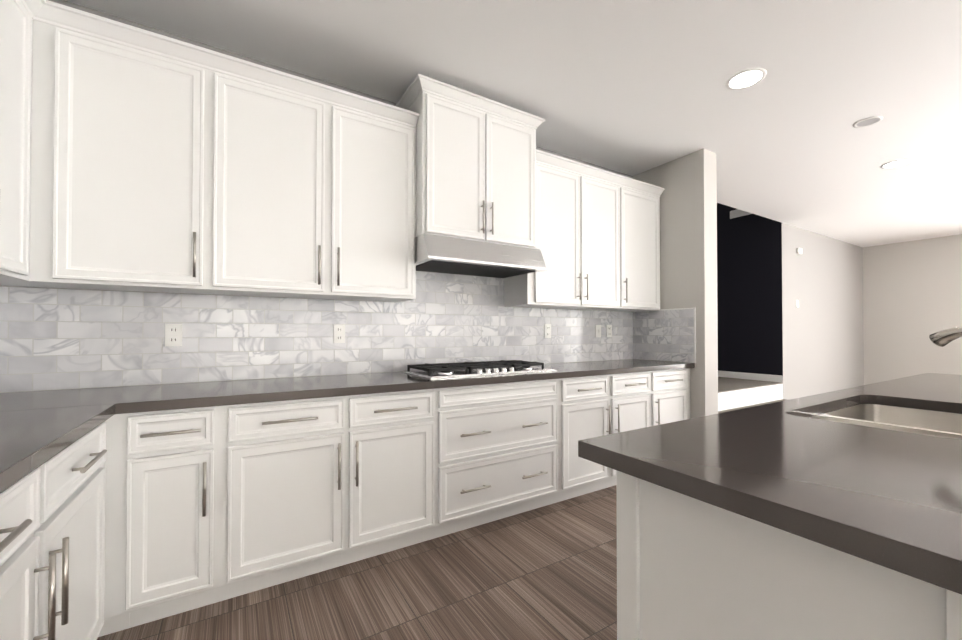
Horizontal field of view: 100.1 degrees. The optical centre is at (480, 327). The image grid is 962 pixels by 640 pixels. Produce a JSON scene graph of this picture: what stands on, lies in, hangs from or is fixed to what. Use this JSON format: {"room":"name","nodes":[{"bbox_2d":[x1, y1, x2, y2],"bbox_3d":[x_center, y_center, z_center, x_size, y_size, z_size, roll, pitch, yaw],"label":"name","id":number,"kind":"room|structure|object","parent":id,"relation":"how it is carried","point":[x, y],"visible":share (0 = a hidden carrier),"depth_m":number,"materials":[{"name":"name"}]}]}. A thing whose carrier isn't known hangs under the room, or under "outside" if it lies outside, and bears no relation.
{"room":"kitchen","nodes":[
{"label":"kitchen","id":0,"kind":"room"},
{"bbox_2d":[2,176,633,392],"bbox_3d":[-0.306,-0.161,3.025,4.620,2.770,0.150,0,-1,-32],"label":"wall","id":1,"kind":"structure","parent":0,"point":[632,176],"depth_m":2.21,"materials":[{"name":"grey paint"}]},
{"bbox_2d":[28,0,211,293],"bbox_3d":[-1.653,-0.755,1.920,0.600,1.140,0.328,0,-1,-32],"label":"upper cabinet","id":2,"kind":"object","parent":1,"relation":"attached to","point":[132,158],"depth_m":1.78,"materials":[{"name":"white paint"}]},
{"bbox_2d":[212,50,419,301],"bbox_3d":[-0.940,-0.750,2.359,1.075,1.140,0.328,0,-1,-32],"label":"upper cabinet","id":3,"kind":"object","parent":1,"relation":"attached to","point":[314,183],"depth_m":2.18,"materials":[{"name":"white paint"}]},
{"bbox_2d":[0,271,632,392],"bbox_3d":[-0.362,-0.087,2.896,4.434,0.780,0.008,0,-1,-32],"label":"backsplash","id":4,"kind":"structure","parent":1,"relation":"attached to","point":[55,339],"depth_m":2.35,"materials":[{"name":"tile"}]},
{"bbox_2d":[165,324,181,345],"bbox_3d":[-1.614,0.039,2.115,0.072,0.118,0.009,0,-1,-32],"label":"wall outlet plate","id":5,"kind":"object","parent":4,"relation":"attached to","point":[173,334],"depth_m":2.11,"materials":[{"name":"white plastic"}]},
{"bbox_2d":[333,324,344,342],"bbox_3d":[-0.898,0.039,2.555,0.072,0.118,0.009,0,-1,-32],"label":"wall outlet plate","id":6,"kind":"object","parent":4,"relation":"attached to","point":[338,329],"depth_m":2.55,"materials":[{"name":"white plastic"}]},
{"bbox_2d":[544,324,550,337],"bbox_3d":[0.576,0.029,3.461,0.072,0.118,0.009,0,-1,-32],"label":"wall outlet plate","id":7,"kind":"object","parent":4,"relation":"attached to","point":[547,327],"depth_m":3.45,"materials":[{"name":"white plastic"}]},
{"bbox_2d":[595,325,600,336],"bbox_3d":[1.104,0.033,3.785,0.072,0.118,0.012,0,-1,-32],"label":"wall outlet plate","id":8,"kind":"object","parent":4,"relation":"attached to","point":[597,327],"depth_m":3.78,"materials":[{"name":"white plastic"}]},
{"bbox_2d":[606,325,611,336],"bbox_3d":[1.232,0.034,3.864,0.072,0.118,0.009,0,-1,-32],"label":"wall outlet plate","id":9,"kind":"object","parent":4,"relation":"attached to","point":[608,327],"depth_m":3.86,"materials":[{"name":"white plastic"}]},
{"bbox_2d":[396,74,547,279],"bbox_3d":[-0.059,-0.947,2.794,0.900,1.098,0.513,0,-1,-32],"label":"upper cabinet","id":10,"kind":"object","parent":1,"relation":"attached to","point":[482,176],"depth_m":2.62,"materials":[{"name":"white paint"}]},
{"bbox_2d":[414,233,546,278],"bbox_3d":[-0.059,-0.476,2.789,0.900,0.163,0.513,0,-1,-32],"label":"range hood","id":11,"kind":"object","parent":10,"relation":"attached to","point":[444,253],"depth_m":2.61,"materials":[{"name":"silver metal"}]},
{"bbox_2d":[504,153,623,310],"bbox_3d":[0.696,-0.739,3.364,1.005,1.140,0.328,0,-1,-32],"label":"upper cabinet","id":12,"kind":"object","parent":1,"relation":"attached to","point":[586,203],"depth_m":3.24,"materials":[{"name":"white paint"}]},
{"bbox_2d":[624,176,663,311],"bbox_3d":[1.370,-0.734,3.779,0.578,1.140,0.328,0,-1,-32],"label":"upper cabinet","id":13,"kind":"object","parent":1,"relation":"attached to","point":[641,200],"depth_m":3.65,"materials":[{"name":"white paint"}]},
{"bbox_2d":[49,0,631,177],"bbox_3d":[-0.168,-1.395,2.595,4.448,0.309,0.749,0,-1,-32],"label":"wall","id":14,"kind":"structure","parent":0,"point":[121,20],"depth_m":2.29,"materials":[{"name":"grey paint"}]},
{"bbox_2d":[0,0,39,283],"bbox_3d":[-1.815,-0.762,1.335,0.328,1.140,0.400,0,-1,-32],"label":"upper cabinet","id":15,"kind":"object","parent":14,"relation":"attached to","point":[19,19],"depth_m":1.53,"materials":[{"name":"white paint"}]},
{"bbox_2d":[97,485,616,639],"bbox_3d":[4.307,1.252,1.060,11.500,0.100,8.000,0,-1,-32],"label":"floor","id":16,"kind":"structure","parent":0,"point":[548,572],"depth_m":1.83,"materials":[{"name":"wood"}]},
{"bbox_2d":[0,419,111,639],"bbox_3d":[-1.337,0.759,0.816,0.618,0.880,1.175,0,-1,-32],"label":"base cabinet","id":17,"kind":"object","parent":16,"relation":"on","point":[56,524],"depth_m":1.11,"materials":[{"name":"white paint"}]},
{"bbox_2d":[0,403,115,494],"bbox_3d":[-1.177,0.296,0.588,0.631,0.040,1.800,0,-1,-32],"label":"countertop","id":18,"kind":"structure","parent":17,"relation":"on","point":[30,439],"depth_m":1.09,"materials":[{"name":"grey stone"}]},
{"bbox_2d":[112,407,223,632],"bbox_3d":[-1.426,0.771,1.872,0.375,0.880,0.618,0,-1,-32],"label":"base cabinet","id":19,"kind":"object","parent":16,"relation":"on","point":[123,507],"depth_m":1.62,"materials":[{"name":"white paint"}]},
{"bbox_2d":[224,391,439,599],"bbox_3d":[-0.836,0.775,2.235,1.010,0.880,0.618,0,-1,-32],"label":"base cabinet","id":20,"kind":"object","parent":16,"relation":"on","point":[312,486],"depth_m":1.94,"materials":[{"name":"white paint"}]},
{"bbox_2d":[0,359,694,414],"bbox_3d":[-0.191,0.319,2.620,4.438,0.040,0.630,0,-1,-32],"label":"countertop","id":21,"kind":"structure","parent":20,"relation":"on","point":[136,400],"depth_m":2.03,"materials":[{"name":"grey stone"}]},
{"bbox_2d":[402,360,556,378],"bbox_3d":[-0.004,0.274,2.777,0.960,0.054,0.480,0,-1,-32],"label":"cooktop","id":22,"kind":"object","parent":21,"relation":"in","point":[502,367],"depth_m":2.64,"materials":[{"name":"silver metal"}]},
{"bbox_2d":[440,379,563,536],"bbox_3d":[-0.015,0.781,2.739,0.917,0.880,0.618,0,-1,-32],"label":"base cabinet","id":23,"kind":"object","parent":16,"relation":"on","point":[502,444],"depth_m":2.47,"materials":[{"name":"white paint"}]},
{"bbox_2d":[564,371,655,499],"bbox_3d":[0.794,0.786,3.237,0.983,0.880,0.618,0,-1,-32],"label":"base cabinet","id":24,"kind":"object","parent":16,"relation":"on","point":[594,405],"depth_m":2.93,"materials":[{"name":"white paint"}]},
{"bbox_2d":[656,367,694,424],"bbox_3d":[1.453,0.791,3.641,0.563,0.880,0.618,0,-1,-32],"label":"base cabinet","id":25,"kind":"object","parent":16,"relation":"on","point":[672,387],"depth_m":3.39,"materials":[{"name":"white paint"}]},
{"bbox_2d":[616,474,961,639],"bbox_3d":[1.803,0.767,1.567,3.062,0.879,0.635,0,-1,-32],"label":"kitchen island","id":26,"kind":"object","parent":16,"relation":"on","point":[687,570],"depth_m":0.78,"materials":[{"name":"white paint"}]},
{"bbox_2d":[578,374,961,597],"bbox_3d":[1.911,0.305,1.342,3.200,0.041,1.170,0,-1,-32],"label":"island countertop","id":27,"kind":"structure","parent":26,"relation":"on","point":[887,499],"depth_m":0.79,"materials":[{"name":"grey stone"}]},
{"bbox_2d":[806,398,961,437],"bbox_3d":[1.438,0.436,1.378,0.842,0.246,0.452,0,-1,-32],"label":"sink","id":28,"kind":"object","parent":27,"relation":"in","point":[896,415],"depth_m":1.61,"materials":[{"name":"silver metal"}]},
{"bbox_2d":[929,326,961,346],"bbox_3d":[1.492,0.139,1.198,0.129,0.288,0.226,0,-1,-32],"label":"faucet","id":29,"kind":"object","parent":27,"relation":"on","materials":[{"name":"silver metal"}]},
{"bbox_2d":[65,0,961,246],"bbox_3d":[4.456,-1.627,1.185,11.150,0.120,8.000,0,-1,-32],"label":"ceiling","id":30,"kind":"structure","parent":0,"point":[631,87],"depth_m":2.47,"materials":[{"name":"white paint"}]},
{"bbox_2d":[726,68,766,89],"bbox_3d":[1.644,-1.548,2.502,0.214,0.007,0.212,0,-1,-32],"label":"recessed light","id":31,"kind":"object","parent":30,"relation":"in","point":[746,78],"depth_m":2.50,"materials":[{"name":"white plastic"}]},
{"bbox_2d":[853,116,882,127],"bbox_3d":[2.889,-1.542,3.010,0.167,0.007,0.159,0,-1,-32],"label":"recessed light","id":32,"kind":"object","parent":30,"relation":"in","point":[868,121],"depth_m":3.01,"materials":[{"name":"white plastic"}]},
{"bbox_2d":[881,159,912,168],"bbox_3d":[3.878,-1.533,3.758,0.220,0.007,0.209,0,-1,-32],"label":"recessed light","id":33,"kind":"object","parent":30,"relation":"in","point":[897,163],"depth_m":3.76,"materials":[{"name":"white plastic"}]},
{"bbox_2d":[634,148,717,418],"bbox_3d":[1.813,-0.152,3.799,0.200,2.770,0.710,0,-1,-32],"label":"wall","id":34,"kind":"structure","parent":0,"point":[688,201],"depth_m":3.54,"materials":[{"name":"grey paint"}]},
{"bbox_2d":[633,309,693,362],"bbox_3d":[1.698,0.075,3.785,0.007,0.473,0.632,0,-1,-32],"label":"backsplash","id":35,"kind":"structure","parent":34,"relation":"attached to","point":[665,335],"depth_m":3.74,"materials":[{"name":"tile"}]},
{"bbox_2d":[636,307,695,362],"bbox_3d":[1.699,0.069,3.779,0.010,0.484,0.644,0,-1,-32],"label":"trim","id":36,"kind":"structure","parent":34,"relation":"attached to","point":[694,308],"depth_m":3.51,"materials":[{"name":"white"}]},
{"bbox_2d":[717,204,782,381],"bbox_3d":[3.408,-0.876,7.428,0.150,4.300,3.750,0,-1,-32],"label":"wall","id":37,"kind":"structure","parent":0,"point":[749,278],"depth_m":6.12,"materials":[{"name":"black paint"}]},
{"bbox_2d":[730,209,751,218],"bbox_3d":[4.035,-1.791,6.258,0.014,0.123,0.320,0,-1,-32],"label":"air vent","id":38,"kind":"object","parent":37,"relation":"in","point":[736,213],"visible":0.62,"depth_m":6.29,"materials":[{"name":"white metal"}]},
{"bbox_2d":[718,370,781,381],"bbox_3d":[3.384,0.988,7.294,0.018,0.570,3.618,0,-1,-32],"label":"baseboard","id":39,"kind":"structure","parent":37,"relation":"attached to","point":[756,376],"depth_m":6.10,"materials":[{"name":"white wood"}]},
{"bbox_2d":[718,377,787,412],"bbox_3d":[2.150,1.027,6.369,3.080,0.470,3.900,0,-1,-32],"label":"floor carpet","id":40,"kind":"object","parent":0,"point":[735,394],"visible":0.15,"depth_m":5.35,"materials":[{"name":"white carpet"}]},
{"bbox_2d":[781,223,865,399],"bbox_3d":[5.672,-0.119,6.696,3.249,2.770,0.154,0,-1,-32],"label":"wall","id":41,"kind":"structure","parent":0,"point":[824,338],"depth_m":6.49,"materials":[{"name":"grey paint"}]},
{"bbox_2d":[797,248,801,253],"bbox_3d":[4.792,-1.154,6.058,0.130,0.085,0.028,0,-1,-32],"label":"detector","id":42,"kind":"object","parent":41,"relation":"attached to","point":[799,250],"depth_m":6.03,"materials":[{"name":"white plastic"}]},
{"bbox_2d":[862,234,961,384],"bbox_3d":[9.231,-0.148,4.191,0.150,2.770,8.150,0,-1,-32],"label":"wall","id":43,"kind":"structure","parent":0,"point":[866,316],"depth_m":6.96,"materials":[{"name":"grey paint"}]}
]}

